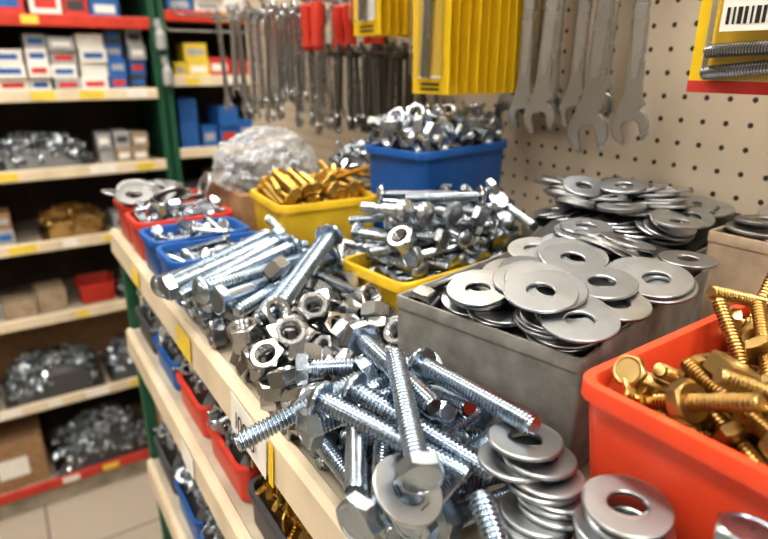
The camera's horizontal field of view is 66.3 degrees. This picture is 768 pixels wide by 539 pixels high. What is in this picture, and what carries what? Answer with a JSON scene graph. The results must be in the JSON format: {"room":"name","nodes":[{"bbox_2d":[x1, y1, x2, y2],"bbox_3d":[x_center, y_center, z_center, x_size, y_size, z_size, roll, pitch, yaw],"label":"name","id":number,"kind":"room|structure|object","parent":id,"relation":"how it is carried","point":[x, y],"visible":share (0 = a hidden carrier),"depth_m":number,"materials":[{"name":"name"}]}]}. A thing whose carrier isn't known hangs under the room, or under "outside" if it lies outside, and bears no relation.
{"room":"hardware store","nodes":[
{"label":"hardware store","id":0,"kind":"room"},
{"bbox_2d":[0,471,162,538],"bbox_3d":[-0.203,1.782,-0.023,7.000,0.050,7.200,-12,23,-31],"label":"floor","id":1,"kind":"structure","parent":0,"point":[126,508],"depth_m":2.27,"materials":[{"name":"tile"}]},
{"bbox_2d":[0,0,174,519],"bbox_3d":[-1.362,-0.225,2.165,1.063,2.300,0.463,-12,23,-31],"label":"shelving unit","id":2,"kind":"object","parent":1,"relation":"on","point":[78,112],"visible":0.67,"depth_m":2.29,"materials":[{"name":"paint"}]},
{"bbox_2d":[0,206,15,245],"bbox_3d":[-1.510,-0.146,1.941,0.474,0.175,0.162,-12,23,-31],"label":"cartons","id":3,"kind":"object","parent":2,"relation":"on","point":[7,237],"visible":1,"depth_m":2.02,"materials":[{"name":"cardboard"}]},
{"bbox_2d":[0,412,50,493],"bbox_3d":[-1.449,0.715,2.308,0.200,0.200,0.201,-12,23,-31],"label":"carton","id":4,"kind":"object","parent":2,"relation":"on","point":[23,454],"visible":0.87,"depth_m":2.25,"materials":[{"name":"brown cardboard"}]},
{"bbox_2d":[0,279,68,320],"bbox_3d":[-1.465,0.128,2.080,0.599,0.106,0.179,-12,23,-31],"label":"cartons","id":5,"kind":"object","parent":2,"relation":"on","point":[50,295],"visible":1,"depth_m":2.14,"materials":[{"name":"cardboard"}]},
{"bbox_2d":[0,130,92,171],"bbox_3d":[-1.222,-0.428,2.078,0.322,0.118,0.256,-12,23,-31],"label":"heap","id":6,"kind":"object","parent":2,"relation":"on","point":[20,150],"visible":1,"depth_m":2.02,"materials":[{"name":"metal"}]},
{"bbox_2d":[2,343,105,409],"bbox_3d":[-1.300,0.380,2.297,0.343,0.154,0.268,-12,23,-31],"label":"heap","id":7,"kind":"object","parent":2,"relation":"on","point":[50,372],"visible":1,"depth_m":2.24,"materials":[{"name":"metal"}]},
{"bbox_2d":[0,33,108,89],"bbox_3d":[-1.359,-0.670,1.879,0.856,0.200,0.191,-12,23,-31],"label":"cartons","id":8,"kind":"object","parent":2,"relation":"on","point":[88,54],"visible":0.93,"depth_m":1.96,"materials":[{"name":"white cardboard"}]},
{"bbox_2d":[0,0,119,15],"bbox_3d":[-1.326,-0.893,1.815,0.914,0.200,0.175,-12,23,-31],"label":"cartons","id":9,"kind":"object","parent":2,"relation":"on","point":[75,7],"visible":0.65,"depth_m":1.94,"materials":[{"name":"white cardboard"}]},
{"bbox_2d":[0,309,129,382],"bbox_3d":[-1.395,0.309,2.431,0.900,0.200,0.100,-12,23,-31],"label":"panel","id":10,"kind":"object","parent":2,"relation":"on","point":[95,332],"visible":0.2,"depth_m":2.42,"materials":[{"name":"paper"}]},
{"bbox_2d":[35,201,108,240],"bbox_3d":[-1.167,-0.201,2.196,0.234,0.108,0.216,-12,23,-31],"label":"heap","id":11,"kind":"object","parent":2,"relation":"on","point":[68,219],"visible":1,"depth_m":2.14,"materials":[{"name":"gold metal"}]},
{"bbox_2d":[74,271,115,303],"bbox_3d":[-1.130,0.070,2.302,0.130,0.070,0.160,-12,23,-31],"label":"storage bin","id":12,"kind":"object","parent":2,"relation":"on","point":[97,286],"visible":1,"depth_m":2.27,"materials":[{"name":"plastic"}]},
{"bbox_2d":[49,402,148,476],"bbox_3d":[-1.204,0.666,2.466,0.376,0.188,0.276,-12,23,-31],"label":"heap","id":13,"kind":"object","parent":2,"relation":"on","point":[96,435],"visible":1,"depth_m":2.40,"materials":[{"name":"metal"}]},
{"bbox_2d":[107,207,120,229],"bbox_3d":[-0.972,-0.231,2.277,0.164,0.114,0.149,-12,23,-31],"label":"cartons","id":14,"kind":"object","parent":2,"relation":"on","point":[113,216],"visible":0.08,"depth_m":2.22,"materials":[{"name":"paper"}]},
{"bbox_2d":[98,332,136,381],"bbox_3d":[-1.024,0.329,2.466,0.296,0.140,0.269,-13,23,-33],"label":"heap","id":15,"kind":"object","parent":2,"relation":"on","point":[119,364],"visible":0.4,"depth_m":2.36,"materials":[{"name":"metal"}]},
{"bbox_2d":[92,128,148,163],"bbox_3d":[-0.981,-0.463,2.189,0.170,0.113,0.156,-12,23,-31],"label":"cartons","id":16,"kind":"object","parent":2,"relation":"on","point":[116,145],"visible":0.96,"depth_m":2.14,"materials":[{"name":"beige cardboard"}]},
{"bbox_2d":[97,28,146,87],"bbox_3d":[-0.944,-0.759,2.124,0.131,0.207,0.174,-12,23,-31],"label":"cartons","id":17,"kind":"object","parent":2,"relation":"on","point":[125,49],"visible":0.89,"depth_m":2.06,"materials":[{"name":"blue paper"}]},
{"bbox_2d":[113,263,141,298],"bbox_3d":[-0.990,0.016,2.389,0.220,0.112,0.232,-12,23,-31],"label":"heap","id":18,"kind":"object","parent":2,"relation":"on","point":[119,289],"visible":0.1,"depth_m":2.31,"materials":[{"name":"grey metal"}]},
{"bbox_2d":[155,404,163,423],"bbox_3d":[-0.962,0.602,2.603,0.150,0.220,0.201,-12,23,-31],"label":"carton","id":19,"kind":"object","parent":2,"relation":"on","point":[159,416],"visible":0.03,"depth_m":2.49,"materials":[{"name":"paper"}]},
{"bbox_2d":[154,0,253,186],"bbox_3d":[-0.457,-0.417,2.718,1.078,2.300,0.463,-12,23,-31],"label":"shelving unit","id":20,"kind":"object","parent":1,"relation":"on","point":[206,89],"visible":0.05,"depth_m":2.47,"materials":[{"name":"paint"}]},
{"bbox_2d":[153,19,173,85],"bbox_3d":[-0.778,-0.763,2.070,0.046,0.220,0.055,-12,23,-31],"label":"spray bottles","id":21,"kind":"object","parent":20,"relation":"attached to","point":[160,36],"visible":1,"depth_m":2.05},
{"bbox_2d":[162,23,216,32],"label":"hooks","id":22,"kind":"object","parent":20,"relation":"attached to","point":[171,30],"depth_m":1.47,"materials":[{"name":"silver metal"}]},
{"bbox_2d":[163,0,243,12],"bbox_3d":[-0.411,-1.115,2.365,0.955,0.200,0.175,-12,23,-31],"label":"cartons","id":23,"kind":"object","parent":20,"relation":"on","point":[196,5],"visible":0.2,"depth_m":2.16,"materials":[{"name":"white cardboard"}]},
{"bbox_2d":[183,167,223,193],"bbox_3d":[-0.429,-0.417,2.605,0.930,0.195,0.190,-12,23,-31],"label":"cartons","id":24,"kind":"object","parent":20,"relation":"on","point":[191,183],"visible":0.02,"depth_m":2.35,"materials":[{"name":"cardboard"}]},
{"bbox_2d":[170,43,248,75],"bbox_3d":[-0.426,-0.894,2.435,0.924,0.178,0.177,-12,23,-31],"label":"cartons","id":25,"kind":"object","parent":20,"relation":"on","point":[195,61],"visible":0.22,"depth_m":2.20,"materials":[{"name":"yellow cardboard"}]},
{"bbox_2d":[174,97,253,147],"bbox_3d":[-0.432,-0.652,2.521,0.917,0.184,0.182,-12,23,-31],"label":"cartons","id":26,"kind":"object","parent":20,"relation":"on","point":[222,125],"visible":0.38,"depth_m":2.30,"materials":[{"name":"blue cardboard"}]},
{"bbox_2d":[110,0,767,538],"bbox_3d":[0.034,0.117,0.758,0.546,2.580,2.800,-12,23,-31],"label":"shelving unit","id":27,"kind":"object","parent":1,"relation":"on","point":[712,145],"visible":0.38,"depth_m":0.69,"materials":[{"name":"paint"}]},
{"bbox_2d":[132,265,139,289],"bbox_3d":[-0.332,0.010,0.785,0.002,0.024,0.040,-12,23,-31],"label":"price tag","id":28,"kind":"object","parent":27,"relation":"attached to","point":[135,276],"visible":1,"depth_m":0.78,"materials":[{"name":"yellow paper"}]},
{"bbox_2d":[135,305,158,353],"bbox_3d":[-0.322,0.084,0.982,0.155,0.045,0.118,-12,23,-31],"label":"storage bin","id":29,"kind":"object","parent":27,"relation":"on","point":[145,329],"visible":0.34,"depth_m":0.93,"materials":[{"name":"grey plastic"}]},
{"bbox_2d":[136,289,159,327],"bbox_3d":[-0.320,0.041,0.970,0.157,0.061,0.134,-12,23,-31],"label":"heap","id":30,"kind":"object","parent":29,"relation":"in","point":[146,310],"visible":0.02,"depth_m":0.93,"materials":[{"name":"metal"}]},
{"bbox_2d":[113,189,210,243],"bbox_3d":[-0.340,-0.084,0.917,0.135,0.056,0.095,-12,23,-31],"label":"storage bin","id":31,"kind":"object","parent":27,"relation":"on","point":[125,227],"visible":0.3,"depth_m":0.88,"materials":[{"name":"plastic"}]},
{"bbox_2d":[154,434,177,494],"bbox_3d":[-0.322,0.330,1.067,0.155,0.055,0.128,-12,23,-31],"label":"storage bin","id":32,"kind":"object","parent":27,"relation":"on","point":[170,473],"visible":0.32,"depth_m":1.01,"materials":[{"name":"grey plastic"}]},
{"bbox_2d":[153,421,183,468],"bbox_3d":[-0.321,0.282,1.055,0.161,0.064,0.136,-13,23,-33],"label":"heap","id":33,"kind":"object","parent":32,"relation":"in","point":[171,450],"visible":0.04,"depth_m":1.01,"materials":[{"name":"metal"}]},
{"bbox_2d":[153,333,181,390],"bbox_3d":[-0.252,0.120,0.878,0.155,0.045,0.118,-12,23,-31],"label":"storage bin","id":34,"kind":"object","parent":27,"relation":"on","point":[165,361],"visible":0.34,"depth_m":0.82,"materials":[{"name":"plastic"}]},
{"bbox_2d":[151,321,182,361],"bbox_3d":[-0.252,0.080,0.864,0.167,0.057,0.137,-12,23,-31],"label":"heap","id":35,"kind":"object","parent":34,"relation":"in","point":[165,339],"visible":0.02,"depth_m":0.81,"materials":[{"name":"metal"}]},
{"bbox_2d":[125,205,232,260],"bbox_3d":[-0.289,-0.056,0.839,0.135,0.054,0.085,-12,23,-31],"label":"storage bin","id":36,"kind":"object","parent":27,"relation":"on","point":[135,226],"visible":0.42,"depth_m":0.80,"materials":[{"name":"plastic"}]},
{"bbox_2d":[133,196,225,222],"bbox_3d":[-0.291,-0.078,0.832,0.124,0.049,0.079,-12,23,-31],"label":"bolts","id":37,"kind":"object","parent":36,"relation":"in","point":[173,209],"visible":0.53,"depth_m":0.81,"materials":[{"name":"metal"}]},
{"bbox_2d":[176,323,190,364],"bbox_3d":[-0.204,0.075,0.599,0.002,0.026,0.050,-12,23,-31],"label":"price tag","id":38,"kind":"object","parent":27,"relation":"attached to","point":[183,342],"visible":1,"depth_m":0.60,"materials":[{"name":"yellow paper"}]},
{"bbox_2d":[181,438,193,479],"bbox_3d":[-0.234,0.225,0.700,0.002,0.028,0.050,-12,23,-31],"label":"price label","id":39,"kind":"object","parent":27,"relation":"attached to","point":[186,457],"visible":1,"depth_m":0.70,"materials":[{"name":"white paper"}]},
{"bbox_2d":[174,474,204,538],"bbox_3d":[-0.246,0.369,0.956,0.155,0.055,0.128,-12,23,-31],"label":"storage bin","id":40,"kind":"object","parent":27,"relation":"on","point":[196,526],"visible":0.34,"depth_m":0.90,"materials":[{"name":"plastic"}]},
{"bbox_2d":[174,462,208,519],"bbox_3d":[-0.244,0.321,0.940,0.164,0.065,0.146,-12,23,-31],"label":"heap","id":41,"kind":"object","parent":40,"relation":"in","point":[189,487],"visible":0.03,"depth_m":0.90,"materials":[{"name":"metal"}]},
{"bbox_2d":[139,217,249,275],"bbox_3d":[-0.242,-0.028,0.761,0.127,0.052,0.085,-12,23,-31],"label":"storage bin","id":42,"kind":"object","parent":27,"relation":"on","point":[154,264],"visible":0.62,"depth_m":0.74,"materials":[{"name":"plastic"}]},
{"bbox_2d":[176,371,213,438],"bbox_3d":[-0.181,0.156,0.775,0.155,0.045,0.118,-12,23,-31],"label":"storage bin","id":43,"kind":"object","parent":27,"relation":"on","point":[198,412],"visible":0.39,"depth_m":0.71,"materials":[{"name":"plastic"}]},
{"bbox_2d":[172,354,216,405],"bbox_3d":[-0.180,0.115,0.762,0.155,0.058,0.138,-14,23,-34],"label":"heap","id":44,"kind":"object","parent":43,"relation":"in","point":[195,383],"visible":0.02,"depth_m":0.71,"materials":[{"name":"metal"}]},
{"bbox_2d":[171,6,231,17],"label":"hooks","id":45,"kind":"object","parent":27,"relation":"attached to","point":[195,15],"depth_m":1.37,"materials":[{"name":"silver metal"}]},
{"bbox_2d":[156,231,257,305],"bbox_3d":[-0.191,-0.003,0.690,0.130,0.052,0.082,-12,23,-31],"label":"storage bin","id":46,"kind":"object","parent":27,"relation":"on","point":[167,264],"visible":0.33,"depth_m":0.69,"materials":[{"name":"plastic"}]},
{"bbox_2d":[151,214,243,260],"bbox_3d":[-0.216,-0.034,0.720,0.116,0.050,0.161,-12,23,-31],"label":"pile","id":47,"kind":"object","parent":46,"relation":"in","point":[203,250],"visible":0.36,"depth_m":0.71,"materials":[{"name":"metal"}]},
{"bbox_2d":[210,179,256,230],"bbox_3d":[-0.188,-0.103,0.945,0.135,0.074,0.151,-12,23,-31],"label":"carton","id":48,"kind":"object","parent":27,"relation":"on","point":[241,203],"visible":0.08,"depth_m":0.86,"materials":[{"name":"brown cardboard"}]},
{"bbox_2d":[210,126,319,192],"bbox_3d":[-0.183,-0.176,0.913,0.154,0.096,0.167,16,25,38],"label":"clear plastic bag","id":49,"kind":"object","parent":48,"relation":"on","point":[266,131],"visible":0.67,"depth_m":0.93,"materials":[{"name":"white"}]},
{"bbox_2d":[218,143,312,190],"bbox_3d":[-0.179,-0.163,0.915,0.128,0.063,0.119,-16,25,-38],"label":"heap","id":50,"kind":"object","parent":49,"relation":"in","point":[245,173],"visible":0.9,"depth_m":0.89,"materials":[{"name":"metal"}]},
{"bbox_2d":[206,417,261,501],"bbox_3d":[-0.110,0.192,0.672,0.155,0.045,0.118,-12,23,-31],"label":"storage bin","id":51,"kind":"object","parent":27,"relation":"on","point":[239,476],"visible":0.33,"depth_m":0.61,"materials":[{"name":"plastic"}]},
{"bbox_2d":[206,402,250,471],"bbox_3d":[-0.111,0.151,0.657,0.163,0.064,0.134,-12,23,-31],"label":"heap","id":52,"kind":"object","parent":51,"relation":"in","point":[218,421],"visible":0.06,"depth_m":0.62,"materials":[{"name":"metal"}]},
{"bbox_2d":[150,223,345,342],"bbox_3d":[-0.123,0.006,0.591,0.180,0.108,0.168,17,25,40],"label":"bolts","id":53,"kind":"object","parent":27,"relation":"on","point":[228,285],"visible":0.75,"depth_m":0.57,"materials":[{"name":"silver metal"}]},
{"bbox_2d":[231,391,266,478],"bbox_3d":[-0.106,0.127,0.456,0.004,0.037,0.076,-12,23,-31],"label":"price label","id":54,"kind":"object","parent":27,"relation":"attached to","point":[240,419],"visible":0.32,"depth_m":0.45,"materials":[{"name":"white paper"}]},
{"bbox_2d":[235,412,253,452],"bbox_3d":[-0.108,0.127,0.455,0.001,0.015,0.040,-9,23,-32],"label":"print","id":55,"kind":"object","parent":54,"relation":"attached to","point":[237,421],"depth_m":0.46},
{"bbox_2d":[247,474,285,538],"bbox_3d":[-0.040,0.228,0.569,0.155,0.045,0.118,-12,23,-31],"label":"storage bin","id":56,"kind":"object","parent":27,"relation":"on","point":[268,527],"visible":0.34,"depth_m":0.54,"materials":[{"name":"grey plastic"}]},
{"bbox_2d":[250,458,312,538],"bbox_3d":[-0.040,0.185,0.555,0.162,0.061,0.129,-12,23,-31],"label":"heap","id":57,"kind":"object","parent":56,"relation":"in","point":[291,526],"visible":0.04,"depth_m":0.51,"materials":[{"name":"yellow metal"}]},
{"bbox_2d":[268,442,273,487],"bbox_3d":[-0.081,0.140,0.420,0.003,0.034,0.008,-12,23,-31],"label":"price tag","id":58,"kind":"object","parent":27,"relation":"attached to","point":[270,448],"visible":1,"depth_m":0.42,"materials":[{"name":"yellow paper"}]},
{"bbox_2d":[250,188,377,251],"bbox_3d":[-0.095,-0.060,0.797,0.140,0.090,0.130,-10,22,-27],"label":"storage bin","id":59,"kind":"object","parent":27,"relation":"on","point":[301,221],"visible":0.48,"depth_m":0.73,"materials":[{"name":"plastic"}]},
{"bbox_2d":[257,160,369,205],"bbox_3d":[-0.093,-0.113,0.780,0.116,0.063,0.167,14,24,35],"label":"bolts","id":60,"kind":"object","parent":59,"relation":"in","point":[332,183],"visible":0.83,"depth_m":0.76,"materials":[{"name":"gold metal"}]},
{"bbox_2d":[265,215,371,268],"bbox_3d":[-0.035,-0.022,0.695,0.179,0.090,0.126,-12,23,-31],"label":"bolts","id":61,"kind":"object","parent":27,"relation":"on","point":[355,248],"visible":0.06,"depth_m":0.70,"materials":[{"name":"metal"}]},
{"bbox_2d":[206,225,443,441],"bbox_3d":[0.014,0.027,0.518,0.296,0.110,0.236,-12,23,-31],"label":"nuts","id":62,"kind":"object","parent":27,"relation":"on","point":[316,323],"visible":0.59,"depth_m":0.48,"materials":[{"name":"metal"}]},
{"bbox_2d":[300,0,384,65],"bbox_3d":[-0.056,-0.421,1.026,0.204,0.127,0.068,-12,23,-31],"label":"screwdriver","id":63,"kind":"object","parent":27,"relation":"attached to","point":[312,15],"visible":0.53,"depth_m":0.99,"materials":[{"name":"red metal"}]},
{"bbox_2d":[319,170,370,190],"bbox_3d":[-0.015,-0.114,0.959,0.140,0.086,0.161,-12,23,-31],"label":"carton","id":64,"kind":"object","parent":27,"relation":"on","point":[368,185],"visible":0.02,"depth_m":0.85,"materials":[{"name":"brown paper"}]},
{"bbox_2d":[328,134,380,183],"bbox_3d":[-0.015,-0.184,0.936,0.142,0.065,0.146,-13,23,-33],"label":"heap","id":65,"kind":"object","parent":64,"relation":"on","point":[353,155],"visible":0.33,"depth_m":0.91,"materials":[{"name":"metal"}]},
{"bbox_2d":[295,42,407,133],"bbox_3d":[-0.060,-0.334,1.083,0.186,0.160,0.099,-12,23,-31],"label":"rods","id":66,"kind":"object","parent":27,"relation":"attached to","point":[312,117],"visible":0.39,"depth_m":1.06,"materials":[{"name":"silver metal"}]},
{"bbox_2d":[325,41,437,137],"bbox_3d":[0.011,-0.302,0.978,0.184,0.144,0.128,-12,23,-31],"label":"hanging wrenches","id":67,"kind":"object","parent":27,"relation":"hanging from","point":[374,89],"visible":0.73,"depth_m":0.96,"materials":[{"name":"metal"}]},
{"bbox_2d":[349,0,413,37],"bbox_3d":[0.032,-0.466,0.895,0.177,0.208,0.082,-12,23,-31],"label":"pack","id":68,"kind":"object","parent":27,"relation":"hanging from","point":[374,18],"visible":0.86,"depth_m":0.88,"materials":[{"name":"yellow cardboard"}]},
{"bbox_2d":[360,25,372,31],"bbox_3d":[-0.026,-0.444,0.861,0.001,0.179,0.072,-13,23,-32],"label":"print","id":69,"kind":"object","parent":68,"relation":"attached to","point":[363,28],"depth_m":0.89,"materials":[{"name":"paper"}]},
{"bbox_2d":[233,320,540,538],"bbox_3d":[0.027,0.103,0.334,0.145,0.091,0.258,-18,26,-41],"label":"bolts","id":70,"kind":"object","parent":27,"relation":"on","point":[395,412],"visible":0.93,"depth_m":0.33,"materials":[{"name":"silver metal"}]},
{"bbox_2d":[343,231,521,311],"bbox_3d":[0.072,0.008,0.642,0.225,0.062,0.105,-15,24,-36],"label":"storage bin","id":71,"kind":"object","parent":27,"relation":"on","point":[358,263],"visible":0.23,"depth_m":0.56,"materials":[{"name":"plastic"}]},
{"bbox_2d":[311,178,537,300],"bbox_3d":[0.044,-0.043,0.616,0.255,0.101,0.167,-12,23,-31],"label":"bolts","id":72,"kind":"object","parent":71,"relation":"in","point":[479,233],"visible":0.96,"depth_m":0.58,"materials":[{"name":"metal"}]},
{"bbox_2d":[365,139,507,227],"bbox_3d":[0.073,-0.097,0.809,0.185,0.152,0.110,-18,26,-42],"label":"storage bin","id":73,"kind":"object","parent":27,"relation":"on","point":[472,165],"visible":0.45,"depth_m":0.74,"materials":[{"name":"plastic"}]},
{"bbox_2d":[367,102,503,151],"bbox_3d":[0.072,-0.187,0.767,0.190,0.059,0.121,-16,25,-38],"label":"nuts","id":74,"kind":"object","parent":73,"relation":"in","point":[417,129],"visible":0.96,"depth_m":0.74,"materials":[{"name":"metal"}]},
{"bbox_2d":[409,0,523,94],"bbox_3d":[0.125,-0.338,0.765,0.199,0.208,0.080,-12,23,-31],"label":"pack","id":75,"kind":"object","parent":27,"relation":"hanging from","point":[461,47],"visible":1,"depth_m":0.74,"materials":[{"name":"yellow cardboard"}]},
{"bbox_2d":[421,83,438,90],"bbox_3d":[0.058,-0.315,0.726,0.001,0.179,0.072,-12,23,-32],"label":"print","id":76,"kind":"object","parent":75,"relation":"attached to","point":[424,86],"depth_m":0.75,"materials":[{"name":"black paper"}]},
{"bbox_2d":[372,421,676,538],"bbox_3d":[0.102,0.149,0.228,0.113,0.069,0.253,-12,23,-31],"label":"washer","id":77,"kind":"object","parent":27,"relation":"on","point":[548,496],"visible":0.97,"depth_m":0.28,"materials":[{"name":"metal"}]},
{"bbox_2d":[397,220,708,469],"bbox_3d":[0.142,0.042,0.479,0.150,0.105,0.230,18,26,41],"label":"bin","id":78,"kind":"object","parent":27,"relation":"on","point":[543,380],"visible":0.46,"depth_m":0.39,"materials":[{"name":"metal"}]},
{"bbox_2d":[430,218,717,357],"bbox_3d":[0.145,0.009,0.447,0.225,0.054,0.175,-12,23,-31],"label":"heap","id":79,"kind":"object","parent":78,"relation":"in","point":[572,289],"visible":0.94,"depth_m":0.39,"materials":[{"name":"metal"}]},
{"bbox_2d":[521,209,740,254],"bbox_3d":[0.266,-0.017,0.646,0.155,0.108,0.175,-16,25,-38],"label":"bin","id":80,"kind":"object","parent":27,"relation":"on","point":[699,243],"visible":0.1,"depth_m":0.59,"materials":[{"name":"metal"}]},
{"bbox_2d":[533,175,734,245],"bbox_3d":[0.264,-0.074,0.635,0.177,0.048,0.220,-14,24,-36],"label":"heap","id":81,"kind":"object","parent":80,"relation":"on","point":[632,207],"visible":0.98,"depth_m":0.59,"materials":[{"name":"metal"}]},
{"bbox_2d":[581,304,767,538],"bbox_3d":[0.227,0.109,0.294,0.196,0.100,0.194,-12,23,-31],"label":"storage bin","id":82,"kind":"object","parent":27,"relation":"on","point":[702,478],"visible":0.42,"depth_m":0.27,"materials":[{"name":"red plastic"}]},
{"bbox_2d":[608,273,767,466],"bbox_3d":[0.227,0.065,0.281,0.186,0.073,0.177,-13,23,-34],"label":"bolts","id":83,"kind":"object","parent":82,"relation":"in","point":[722,397],"visible":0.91,"depth_m":0.28,"materials":[{"name":"gold metal"}]},
{"bbox_2d":[686,0,767,94],"bbox_3d":[0.347,-0.231,0.462,0.177,0.179,0.118,-12,23,-31],"label":"pack","id":84,"kind":"object","parent":27,"relation":"hanging from","point":[730,56],"visible":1,"depth_m":0.46,"materials":[{"name":"yellow cardboard"}]},
{"bbox_2d":[698,225,767,320],"bbox_3d":[0.384,0.030,0.498,0.141,0.115,0.174,-12,23,-31],"label":"washer box","id":85,"kind":"object","parent":27,"relation":"on","point":[742,261],"visible":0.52,"depth_m":0.50,"materials":[{"name":"cardboard"}]},
{"bbox_2d":[726,204,767,241],"bbox_3d":[0.380,-0.032,0.472,0.146,0.034,0.167,-12,23,-31],"label":"heap","id":86,"kind":"object","parent":85,"relation":"on","point":[740,225],"visible":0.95,"depth_m":0.50,"materials":[{"name":"metal"}]},
{"bbox_2d":[714,512,767,538],"bbox_3d":[0.137,0.144,0.237,0.022,0.098,0.030,13,23,33],"label":"washer","id":87,"kind":"object","parent":27,"relation":"on","point":[729,525],"visible":1,"depth_m":0.23,"materials":[{"name":"silver metal"}]},
{"bbox_3d":[0.225,-0.420,0.661,0.107,0.030,0.217,-12,23,-31],"label":"hooks","id":88,"kind":"object","parent":27,"relation":"attached to","visible":0},
{"bbox_2d":[494,87,518,120],"bbox_3d":[0.168,-0.328,0.780,0.042,0.275,0.008,15,24,37],"label":"wrench","id":89,"kind":"object","parent":88,"relation":"hanging from","point":[504,101],"visible":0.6,"depth_m":0.81,"materials":[{"name":"silver metal"}]},
{"bbox_2d":[508,0,536,128],"bbox_3d":[0.184,-0.320,0.746,0.038,0.277,0.008,10,22,28],"label":"wrench","id":90,"kind":"object","parent":88,"relation":"hanging from","point":[521,97],"visible":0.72,"depth_m":0.76,"materials":[{"name":"silver metal"}]},
{"bbox_2d":[519,0,543,114],"bbox_3d":[0.200,-0.342,0.772,0.035,0.274,0.008,14,23,34],"label":"wrench","id":91,"kind":"object","parent":88,"relation":"hanging from","point":[539,3],"visible":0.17,"depth_m":0.78,"materials":[{"name":"silver metal"}]},
{"bbox_2d":[523,0,559,133],"bbox_3d":[0.201,-0.306,0.713,0.048,0.278,0.008,11,22,30],"label":"wrench","id":92,"kind":"object","parent":88,"relation":"hanging from","point":[541,95],"visible":1,"depth_m":0.73,"materials":[{"name":"silver metal"}]},
{"bbox_2d":[538,0,565,119],"bbox_3d":[0.221,-0.330,0.742,0.034,0.274,0.008,15,24,36],"label":"wrench","id":93,"kind":"object","parent":88,"relation":"hanging from","point":[555,88],"visible":0.45,"depth_m":0.76,"materials":[{"name":"silver metal"}]},
{"bbox_2d":[558,0,591,127],"bbox_3d":[0.237,-0.310,0.698,0.038,0.276,0.008,15,24,37],"label":"wrench","id":94,"kind":"object","parent":88,"relation":"hanging from","point":[572,95],"visible":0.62,"depth_m":0.71,"materials":[{"name":"silver metal"}]},
{"bbox_2d":[567,0,615,151],"bbox_3d":[0.239,-0.270,0.643,0.054,0.283,0.008,17,25,39],"label":"wrench","id":95,"kind":"object","parent":88,"relation":"hanging from","point":[587,110],"visible":1,"depth_m":0.66,"materials":[{"name":"silver metal"}]},
{"bbox_2d":[604,0,619,117],"bbox_3d":[0.265,-0.313,0.682,0.040,0.275,0.008,15,24,36],"label":"wrench","id":96,"kind":"object","parent":88,"relation":"hanging from","point":[608,100],"visible":0.49,"depth_m":0.70,"materials":[{"name":"silver metal"}]},
{"bbox_2d":[611,0,650,144],"bbox_3d":[0.275,-0.274,0.626,0.046,0.278,0.008,12,23,32],"label":"wrench","id":97,"kind":"object","parent":88,"relation":"hanging from","point":[628,109],"visible":1,"depth_m":0.65,"materials":[{"name":"silver metal"}]},
{"bbox_3d":[-0.170,0.407,0.845,0.155,0.055,0.128,-12,23,-31],"label":"storage bin","id":98,"kind":"object","parent":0,"visible":0},
{"bbox_2d":[201,509,224,538],"bbox_3d":[-0.168,0.359,0.832,0.167,0.064,0.134,-10,22,-27],"label":"heap","id":99,"kind":"object","parent":98,"relation":"in","point":[211,526],"visible":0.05,"depth_m":0.81,"materials":[{"name":"metal"}]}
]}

